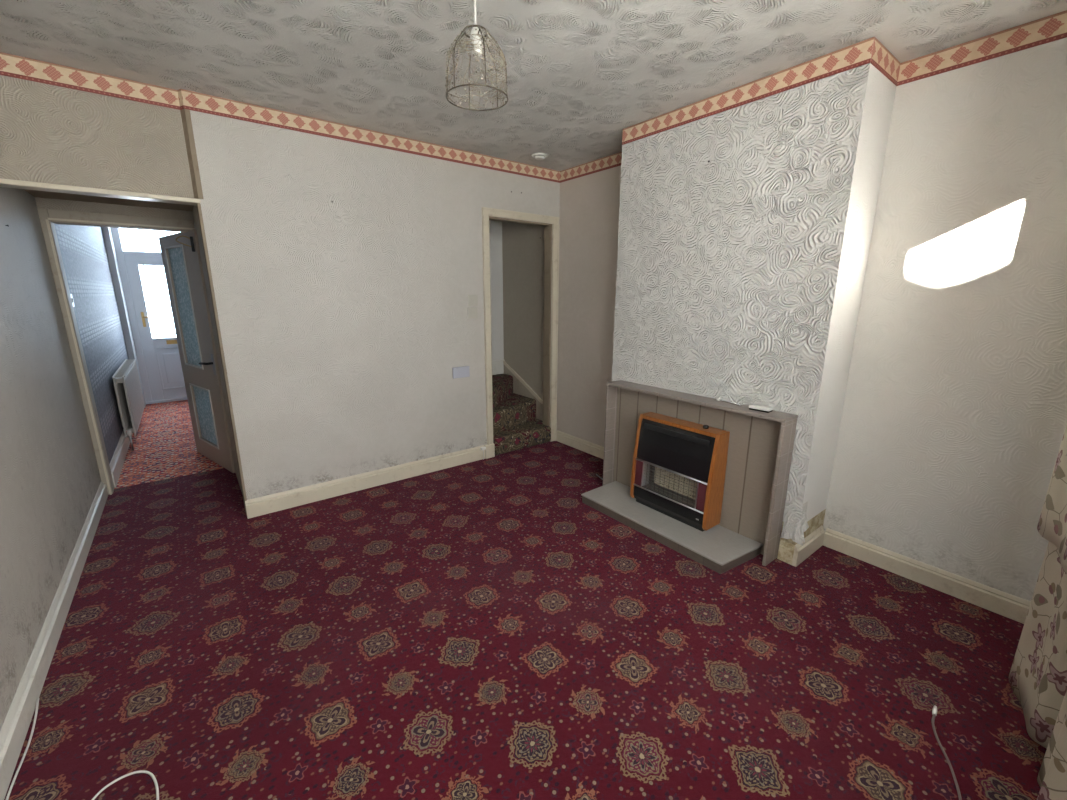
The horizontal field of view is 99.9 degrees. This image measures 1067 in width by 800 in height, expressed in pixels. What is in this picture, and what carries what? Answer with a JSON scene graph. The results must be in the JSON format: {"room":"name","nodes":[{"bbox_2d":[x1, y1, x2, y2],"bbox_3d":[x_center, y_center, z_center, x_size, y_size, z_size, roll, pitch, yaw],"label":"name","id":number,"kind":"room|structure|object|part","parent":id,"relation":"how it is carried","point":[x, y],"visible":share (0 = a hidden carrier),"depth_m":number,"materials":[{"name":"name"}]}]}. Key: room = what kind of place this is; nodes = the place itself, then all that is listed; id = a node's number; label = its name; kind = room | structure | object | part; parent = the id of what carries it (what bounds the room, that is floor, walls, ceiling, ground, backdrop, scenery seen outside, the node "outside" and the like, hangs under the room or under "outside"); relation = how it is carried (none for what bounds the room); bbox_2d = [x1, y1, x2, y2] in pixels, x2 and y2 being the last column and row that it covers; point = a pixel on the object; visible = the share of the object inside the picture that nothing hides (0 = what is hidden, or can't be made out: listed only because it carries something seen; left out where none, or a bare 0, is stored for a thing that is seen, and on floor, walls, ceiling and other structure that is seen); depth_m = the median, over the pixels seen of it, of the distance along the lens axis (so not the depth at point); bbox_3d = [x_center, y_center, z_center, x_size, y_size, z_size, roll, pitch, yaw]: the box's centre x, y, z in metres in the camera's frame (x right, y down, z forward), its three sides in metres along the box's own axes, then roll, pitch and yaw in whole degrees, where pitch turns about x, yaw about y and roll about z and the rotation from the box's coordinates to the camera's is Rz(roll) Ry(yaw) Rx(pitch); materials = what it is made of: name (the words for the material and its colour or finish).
{"room":"living room","nodes":[
{"label":"living room","id":0,"kind":"room"},
{"bbox_2d":[0,187,127,730],"bbox_3d":[-2.643,-0.367,2.369,0.130,2.550,7.840,-10,17,-37],"label":"wall","id":1,"kind":"structure","parent":0,"point":[50,479],"depth_m":2.20,"materials":[{"name":"paint"}]},
{"bbox_2d":[0,481,107,799],"bbox_3d":[-1.628,1.015,1.417,0.020,0.105,4.385,-10,17,-37],"label":"baseboard","id":2,"kind":"structure","parent":1,"relation":"attached to","point":[13,732],"depth_m":1.65,"materials":[{"name":"white paint"}]},
{"bbox_2d":[110,429,132,487],"bbox_3d":[-3.895,0.299,4.315,0.020,0.150,2.860,-10,17,-37],"label":"baseboard","id":3,"kind":"structure","parent":1,"relation":"attached to","point":[117,461],"depth_m":3.58,"materials":[{"name":"white paint"}]},
{"bbox_2d":[112,358,144,450],"bbox_3d":[-3.967,0.001,4.417,0.106,0.661,1.386,-10,17,-37],"label":"radiator","id":4,"kind":"object","parent":1,"relation":"attached to","point":[127,386],"visible":1,"depth_m":4.09,"materials":[{"name":"white metal"}]},
{"bbox_3d":[-3.995,-0.056,4.410,0.018,0.535,1.340,-10,17,-37],"label":"panel","id":5,"kind":"part","parent":4,"relation":"part of","materials":[{"name":"white metal"}]},
{"bbox_2d":[112,358,135,377],"bbox_3d":[-3.971,-0.321,4.365,0.084,0.010,1.340,-10,17,-37],"label":"grille","id":6,"kind":"object","parent":4,"relation":"attached to","point":[126,367],"depth_m":4.27,"materials":[{"name":"grey metal"}]},
{"bbox_3d":[-3.948,-0.064,4.445,0.018,0.535,1.340,-10,17,-37],"label":"panel","id":7,"kind":"part","parent":4,"relation":"part of","materials":[{"name":"white metal"}]},
{"bbox_2d":[23,189,193,210],"bbox_3d":[-2.417,-1.213,2.567,0.760,0.055,1.000,-10,17,-37],"label":"ceiling","id":8,"kind":"structure","parent":0,"point":[41,194],"depth_m":2.77,"materials":[{"name":"beige paint"}]},
{"bbox_2d":[35,197,193,220],"bbox_3d":[-2.709,-1.269,2.942,0.760,0.120,0.085,-10,17,-37],"label":"wall","id":9,"kind":"structure","parent":0,"point":[47,203],"depth_m":2.89,"materials":[{"name":"paint"}]},
{"bbox_2d":[193,206,241,491],"bbox_3d":[-2.096,-0.307,3.032,0.050,2.030,0.910,-10,17,-37],"label":"wall","id":10,"kind":"structure","parent":0,"point":[195,213],"depth_m":3.07,"materials":[{"name":"paint"}]},
{"bbox_2d":[197,203,246,515],"bbox_3d":[-1.817,-0.166,2.641,0.014,1.836,0.104,-10,17,-37],"label":"trim","id":11,"kind":"structure","parent":10,"relation":"attached to","point":[199,211],"depth_m":2.58,"materials":[{"name":"beige paint"}]},
{"bbox_2d":[0,75,487,499],"bbox_3d":[-1.399,-0.477,2.902,2.565,2.425,0.100,-10,17,-37],"label":"wall","id":12,"kind":"structure","parent":0,"point":[344,323],"depth_m":2.83,"materials":[{"name":"paint"}]},
{"bbox_2d":[0,52,179,109],"bbox_3d":[-2.104,-1.482,2.074,0.744,0.090,0.002,-10,17,-37],"label":"trim","id":13,"kind":"structure","parent":12,"relation":"attached to","point":[11,65],"depth_m":2.09,"materials":[{"name":"paper"}]},
{"bbox_2d":[0,178,200,205],"bbox_3d":[-2.109,-1.018,2.207,0.764,0.022,0.102,-10,17,-37],"label":"trim","id":14,"kind":"structure","parent":12,"relation":"attached to","point":[8,183],"depth_m":2.17,"materials":[{"name":"beige paint"}]},
{"bbox_2d":[177,89,183,109],"bbox_3d":[-1.798,-1.532,2.286,0.037,0.090,0.002,7,15,26],"label":"trim","id":15,"kind":"structure","parent":12,"relation":"attached to","point":[179,91],"depth_m":2.28,"materials":[{"name":"paper"}]},
{"bbox_2d":[180,109,202,198],"bbox_3d":[-1.789,-1.282,2.352,0.048,0.426,0.022,7,15,26],"label":"trim","id":16,"kind":"structure","parent":12,"relation":"attached to","point":[185,113],"depth_m":2.34,"materials":[{"name":"beige paint"}]},
{"bbox_2d":[245,445,484,518],"bbox_3d":[-1.092,0.561,3.316,1.759,0.115,0.020,-10,17,-37],"label":"baseboard","id":17,"kind":"structure","parent":12,"relation":"attached to","point":[259,506],"depth_m":3.18,"materials":[{"name":"beige paint"}]},
{"bbox_2d":[181,89,559,182],"bbox_3d":[-0.778,-1.706,3.034,2.534,0.090,0.002,-10,17,-37],"label":"trim","id":18,"kind":"structure","parent":12,"relation":"attached to","point":[194,101],"depth_m":2.76,"materials":[{"name":"paper"}]},
{"bbox_2d":[452,366,469,378],"bbox_3d":[-0.571,-0.220,3.546,0.147,0.087,0.014,-10,17,-37],"label":"double socket","id":19,"kind":"object","parent":12,"relation":"attached to","point":[458,372],"visible":1,"depth_m":3.54,"materials":[{"name":"grey plastic"}]},
{"bbox_2d":[484,443,494,458],"bbox_3d":[-0.379,0.436,3.843,0.090,0.118,0.034,-10,17,-37],"label":"trim","id":20,"kind":"structure","parent":12,"relation":"attached to","point":[490,449],"depth_m":3.83,"materials":[{"name":"beige paint"}]},
{"bbox_2d":[481,207,559,444],"bbox_3d":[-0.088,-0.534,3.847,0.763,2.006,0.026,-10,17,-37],"label":"trim","id":21,"kind":"structure","parent":12,"relation":"attached to","point":[486,212],"depth_m":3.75,"materials":[{"name":"beige paint"}]},
{"bbox_2d":[489,220,503,360],"bbox_3d":[-1.260,-1.161,3.998,2.500,3.250,0.100,-10,17,-37],"label":"wall","id":22,"kind":"structure","parent":0,"point":[496,262],"depth_m":4.64,"materials":[{"name":"paint"}]},
{"bbox_2d":[492,360,504,374],"bbox_3d":[-0.554,-0.308,4.687,0.600,0.175,0.016,-10,17,-37],"label":"trim","id":23,"kind":"structure","parent":22,"relation":"attached to","point":[497,366],"depth_m":4.80,"materials":[{"name":"white paint"}]},
{"bbox_2d":[487,169,552,223],"bbox_3d":[-0.123,-1.673,3.622,0.645,0.425,0.090,-10,17,-37],"label":"wall","id":24,"kind":"structure","parent":0,"point":[535,197],"depth_m":3.58,"materials":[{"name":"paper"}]},
{"bbox_2d":[4,400,1046,799],"bbox_3d":[-1.399,0.565,3.755,3.290,0.102,7.870,-10,17,-37],"label":"floor","id":25,"kind":"structure","parent":0,"point":[480,629],"depth_m":1.72,"materials":[{"name":"red carpet"}]},
{"bbox_2d":[6,698,38,799],"bbox_3d":[-1.423,1.105,1.214,0.026,0.022,0.852,-11,17,-39],"label":"cable","id":26,"kind":"object","parent":25,"relation":"on","point":[37,702],"visible":1,"depth_m":1.37,"materials":[{"name":"grey plastic"}]},
{"bbox_2d":[92,770,158,799],"bbox_3d":[-1.079,1.135,1.127,0.223,0.006,0.426,-5,14,-20],"label":"cable","id":27,"kind":"object","parent":25,"relation":"on","point":[140,771],"visible":1,"depth_m":1.29,"materials":[{"name":"grey plastic"}]},
{"bbox_2d":[492,374,550,454],"bbox_3d":[-0.953,-0.070,3.841,2.296,1.100,0.911,-10,17,-37],"label":"staircase","id":28,"kind":"structure","parent":25,"relation":"on","point":[516,426],"depth_m":4.16,"materials":[{"name":"carpet"}]},
{"bbox_2d":[581,481,762,573],"bbox_3d":[0.774,0.732,2.724,0.350,0.062,1.055,-10,17,-37],"label":"hearth","id":29,"kind":"object","parent":25,"relation":"on","point":[720,549],"visible":0.95,"depth_m":2.54,"materials":[{"name":"stone"}]},
{"bbox_2d":[630,412,729,531],"bbox_3d":[0.857,0.404,2.689,0.170,0.593,0.540,-10,17,-37],"label":"fire","id":30,"kind":"object","parent":29,"relation":"on","point":[679,465],"visible":1,"depth_m":2.62,"materials":[{"name":"orange wood"}]},
{"bbox_3d":[0.668,0.460,2.839,0.014,0.159,0.053,-10,17,-37],"label":"panel","id":31,"kind":"part","parent":30,"relation":"part of","materials":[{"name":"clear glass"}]},
{"bbox_3d":[0.693,0.355,2.884,0.156,0.553,0.022,-10,17,-37],"label":"panel","id":32,"kind":"part","parent":30,"relation":"part of","materials":[{"name":"orange wood"}]},
{"bbox_3d":[0.846,0.628,2.733,0.129,0.093,0.496,-10,17,-37],"label":"panel","id":33,"kind":"part","parent":30,"relation":"part of","materials":[{"name":"black metal"}]},
{"bbox_2d":[644,464,696,505],"bbox_3d":[0.807,0.500,2.672,0.007,0.167,0.370,-10,17,-37],"label":"grille","id":34,"kind":"object","parent":30,"relation":"attached to","point":[671,499],"depth_m":2.66,"materials":[{"name":"silver metal"}]},
{"bbox_2d":[644,423,709,445],"bbox_3d":[0.824,0.198,2.613,0.016,0.030,0.440,-10,17,-37],"label":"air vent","id":35,"kind":"object","parent":30,"relation":"attached to","point":[674,433],"depth_m":2.60,"materials":[{"name":"black"}]},
{"bbox_3d":[0.871,0.142,2.637,0.108,0.022,0.496,-10,17,-37],"label":"panel","id":36,"kind":"part","parent":30,"relation":"part of","materials":[{"name":"orange wood"}]},
{"bbox_3d":[0.939,0.541,2.498,0.014,0.159,0.053,-10,17,-37],"label":"panel","id":37,"kind":"part","parent":30,"relation":"part of","materials":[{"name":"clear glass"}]},
{"bbox_3d":[1.010,0.451,2.485,0.156,0.553,0.022,-10,17,-37],"label":"panel","id":38,"kind":"part","parent":30,"relation":"part of","materials":[{"name":"orange wood"}]},
{"bbox_2d":[603,380,797,565],"bbox_3d":[0.901,0.362,2.715,0.140,0.790,1.157,-10,17,-37],"label":"fireplace surround","id":39,"kind":"object","parent":25,"relation":"on","point":[760,448],"visible":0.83,"depth_m":2.47,"materials":[{"name":"wood"}]},
{"bbox_2d":[716,397,742,405],"bbox_3d":[1.074,0.007,2.460,0.033,0.018,0.165,-6,15,-25],"label":"keys","id":40,"kind":"object","parent":39,"relation":"on","point":[718,398],"visible":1,"depth_m":2.45,"materials":[{"name":"silver metal"}]},
{"bbox_2d":[749,403,773,412],"bbox_3d":[1.167,0.041,2.302,0.056,0.026,0.104,-11,17,-40],"label":"thermostat box","id":41,"kind":"object","parent":39,"relation":"on","point":[756,407],"visible":1,"depth_m":2.28,"materials":[{"name":"white plastic"}]},
{"bbox_2d":[932,705,961,799],"bbox_3d":[1.244,1.084,1.351,0.027,0.014,0.434,8,16,31],"label":"cable","id":42,"kind":"object","parent":25,"relation":"on","point":[934,710],"visible":1,"depth_m":1.38,"materials":[{"name":"grey plastic"}]},
{"bbox_2d":[0,0,1066,170],"bbox_3d":[-0.021,-1.428,1.456,3.490,0.100,3.660,-10,17,-37],"label":"ceiling","id":43,"kind":"structure","parent":0,"point":[580,73],"depth_m":1.88,"materials":[{"name":"white paint"}]},
{"bbox_2d":[445,0,507,110],"bbox_3d":[-0.190,-1.195,1.476,0.210,0.363,0.211,-10,17,-37],"label":"pendant lamp","id":44,"kind":"object","parent":43,"relation":"hanging from","point":[475,43],"visible":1,"depth_m":1.46,"materials":[{"name":"silver metal"}]},
{"bbox_2d":[532,153,547,159],"bbox_3d":[0.049,-1.809,3.341,0.120,0.028,0.120,-10,17,-37],"label":"smoke detector","id":45,"kind":"object","parent":43,"relation":"in","point":[538,156],"visible":1,"depth_m":3.31,"materials":[{"name":"white plastic"}]},
{"bbox_2d":[550,182,559,380],"bbox_3d":[0.162,-0.750,4.069,0.080,2.425,0.090,-10,17,-37],"label":"wall","id":46,"kind":"structure","parent":0,"point":[556,186],"depth_m":3.81,"materials":[{"name":"paint"}]},
{"bbox_2d":[502,166,620,446],"bbox_3d":[0.264,-1.155,3.989,0.100,3.250,1.979,-10,17,-37],"label":"wall","id":47,"kind":"structure","parent":0,"point":[589,204],"depth_m":3.88,"materials":[{"name":"paint"}]},
{"bbox_2d":[503,360,542,420],"bbox_3d":[-0.082,-0.076,4.605,0.014,0.565,0.774,-10,17,-37],"label":"trim","id":48,"kind":"structure","parent":47,"relation":"attached to","point":[519,388],"depth_m":4.61,"materials":[{"name":"paint"}]},
{"bbox_2d":[556,430,603,458],"bbox_3d":[0.520,0.430,3.918,0.020,0.100,0.974,-10,17,-37],"label":"baseboard","id":49,"kind":"structure","parent":47,"relation":"attached to","point":[596,450],"depth_m":4.03,"materials":[{"name":"beige paint"}]},
{"bbox_2d":[560,152,621,182],"bbox_3d":[0.526,-1.791,3.405,0.002,0.090,0.994,-10,17,-37],"label":"trim","id":50,"kind":"structure","parent":47,"relation":"attached to","point":[614,160],"depth_m":3.49,"materials":[{"name":"paper"}]},
{"bbox_2d":[612,41,895,521],"bbox_3d":[1.134,-0.553,2.684,0.443,2.165,1.316,-10,17,-37],"label":"wall","id":51,"kind":"structure","parent":0,"point":[740,276],"depth_m":2.28,"materials":[{"name":"paint"}]},
{"bbox_2d":[622,37,873,144],"bbox_3d":[0.961,-1.530,2.312,0.002,0.090,1.316,-10,17,-37],"label":"trim","id":52,"kind":"structure","parent":51,"relation":"attached to","point":[858,54],"depth_m":2.15,"materials":[{"name":"paper"}]},
{"bbox_2d":[781,500,808,545],"bbox_3d":[1.353,0.631,2.305,0.120,0.223,0.060,4,14,14],"label":"wallpaper","id":53,"kind":"object","parent":51,"relation":"attached to","point":[795,524],"visible":1,"depth_m":2.30},
{"bbox_2d":[870,37,900,85],"bbox_3d":[1.500,-1.433,1.907,0.343,0.090,0.002,-10,17,-37],"label":"trim","id":54,"kind":"structure","parent":51,"relation":"attached to","point":[882,59],"depth_m":1.90,"materials":[{"name":"paper"}]},
{"bbox_2d":[779,509,825,544],"bbox_3d":[1.133,0.622,2.964,0.439,0.270,1.308,-10,17,-37],"label":"wall","id":55,"kind":"structure","parent":0,"point":[817,521],"depth_m":2.43,"materials":[{"name":"paint"}]},
{"bbox_2d":[777,540,794,564],"bbox_3d":[1.328,0.800,2.355,0.018,0.105,0.074,-10,17,-37],"label":"baseboard","id":56,"kind":"structure","parent":55,"relation":"attached to","point":[786,550],"depth_m":2.35,"materials":[{"name":"paint"}]},
{"bbox_2d":[792,525,824,566],"bbox_3d":[1.484,0.782,2.413,0.339,0.115,0.020,-10,17,-37],"label":"baseboard","id":57,"kind":"structure","parent":55,"relation":"attached to","point":[813,541],"depth_m":2.39,"materials":[{"name":"beige paint"}]},
{"bbox_2d":[823,37,1066,601],"bbox_3d":[2.048,-0.216,1.836,0.100,2.425,1.230,-10,17,-37],"label":"wall","id":58,"kind":"structure","parent":0,"point":[953,423],"depth_m":1.95,"materials":[{"name":"paint"}]},
{"bbox_2d":[823,528,1030,623],"bbox_3d":[1.966,0.866,2.095,0.022,0.100,1.090,-10,17,-37],"label":"baseboard","id":59,"kind":"structure","parent":58,"relation":"attached to","point":[1010,606],"depth_m":2.15,"materials":[{"name":"beige paint"}]},
{"bbox_2d":[897,10,1066,85],"bbox_3d":[1.974,-1.355,1.582,0.002,0.090,1.110,-10,17,-37],"label":"trim","id":60,"kind":"structure","parent":58,"relation":"attached to","point":[1051,28],"depth_m":1.79,"materials":[{"name":"paper"}]},
{"bbox_3d":[-2.618,-0.590,3.199,1.020,2.500,0.090,-10,17,-37],"label":"wall","id":61,"kind":"structure","parent":0,"visible":0},
{"bbox_2d":[37,208,194,494],"bbox_3d":[-2.711,-0.307,3.167,0.755,1.865,0.120,-10,17,-37],"label":"trim","id":62,"kind":"structure","parent":61,"relation":"attached to","point":[43,213],"depth_m":2.90,"materials":[{"name":"paint"}]},
{"bbox_2d":[159,229,234,472],"bbox_3d":[-2.661,-0.356,3.511,0.810,1.790,0.094,10,17,36],"label":"door","id":63,"kind":"structure","parent":61,"relation":"in","point":[183,269],"depth_m":3.49,"materials":[{"name":"paint"}]},
{"bbox_3d":[-2.714,-0.712,3.482,0.414,0.919,0.006,10,17,36],"label":"moulding","id":64,"kind":"part","parent":63,"relation":"part of","materials":[{"name":"white paint"}]},
{"bbox_2d":[175,235,194,251],"bbox_3d":[-2.433,-1.093,3.137,0.154,0.108,0.031,3,14,11],"label":"door closer","id":65,"kind":"object","parent":63,"relation":"attached to","point":[190,238],"depth_m":3.12,"materials":[{"name":"black metal"}]},
{"bbox_3d":[-2.441,-1.105,3.129,0.140,0.082,0.018,3,14,10],"label":"arm","id":66,"kind":"part","parent":65,"relation":"part of","materials":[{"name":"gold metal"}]},
{"bbox_3d":[-2.702,-0.716,3.497,0.390,0.895,0.008,10,17,36],"label":"pane","id":67,"kind":"part","parent":63,"relation":"part of","materials":[{"name":"clear glass"}]},
{"bbox_3d":[-2.688,0.127,3.659,0.444,0.484,0.006,10,17,36],"label":"moulding","id":68,"kind":"part","parent":63,"relation":"part of","materials":[{"name":"white paint"}]},
{"bbox_3d":[-2.676,0.124,3.674,0.420,0.460,0.008,10,17,36],"label":"pane","id":69,"kind":"part","parent":63,"relation":"part of","materials":[{"name":"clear glass"}]},
{"bbox_3d":[-2.424,-0.271,3.319,0.130,0.026,0.056,10,17,36],"label":"handle","id":70,"kind":"part","parent":63,"relation":"part of","materials":[{"name":"black metal"}]},
{"bbox_3d":[-2.362,-0.262,3.310,0.040,0.160,0.005,10,17,36],"label":"handle plate","id":71,"kind":"part","parent":63,"relation":"part of","materials":[{"name":"brown metal"}]},
{"bbox_3d":[-4.589,-1.184,5.682,1.220,2.500,0.140,-10,17,-37],"label":"wall","id":72,"kind":"structure","parent":0,"visible":0},
{"bbox_2d":[101,227,145,407],"bbox_3d":[-4.826,-1.109,5.258,0.060,2.450,0.250,-10,17,-37],"label":"trim","id":73,"kind":"structure","parent":72,"relation":"attached to","point":[106,231],"depth_m":5.16,"materials":[{"name":"grey paint"}]},
{"bbox_2d":[110,227,187,403],"bbox_3d":[-4.537,-1.131,5.675,0.920,2.300,0.133,-10,17,-37],"label":"door","id":74,"kind":"structure","parent":72,"relation":"in","point":[159,362],"depth_m":5.57,"materials":[{"name":"white plastic"}]},
{"bbox_3d":[-4.556,-1.137,5.700,0.920,2.300,0.070,-10,17,-37],"label":"frame","id":75,"kind":"part","parent":74,"relation":"part of","materials":[{"name":"white plastic"}]},
{"bbox_3d":[-4.787,-0.988,5.505,0.028,0.180,0.013,-10,17,-37],"label":"handle plate","id":76,"kind":"part","parent":74,"relation":"part of","materials":[{"name":"gold metal"}]},
{"bbox_3d":[-4.544,-0.428,5.832,0.520,0.540,0.013,-10,17,-37],"label":"panel","id":77,"kind":"part","parent":74,"relation":"part of","materials":[{"name":"white plastic"}]},
{"bbox_3d":[1.051,0.124,0.392,3.490,2.425,0.140,-10,17,-37],"label":"wall window","id":78,"kind":"structure","parent":0,"visible":0},
{"bbox_3d":[1.018,-0.938,0.289,2.930,0.030,0.131,-10,17,-37],"label":"pole","id":79,"kind":"object","parent":78,"relation":"attached to","visible":0},
{"bbox_2d":[1009,425,1066,799],"bbox_3d":[1.547,-0.006,1.133,0.133,2.181,0.791,12,18,40],"label":"curtain","id":80,"kind":"object","parent":79,"relation":"hanging from","point":[1038,672],"visible":1,"depth_m":1.39,"materials":[{"name":"fabric"}]},
{"bbox_3d":[1.542,0.000,1.107,0.105,2.181,0.745,12,18,41],"label":"panel","id":81,"kind":"part","parent":80,"relation":"part of","materials":[{"name":"fabric"}]}
]}

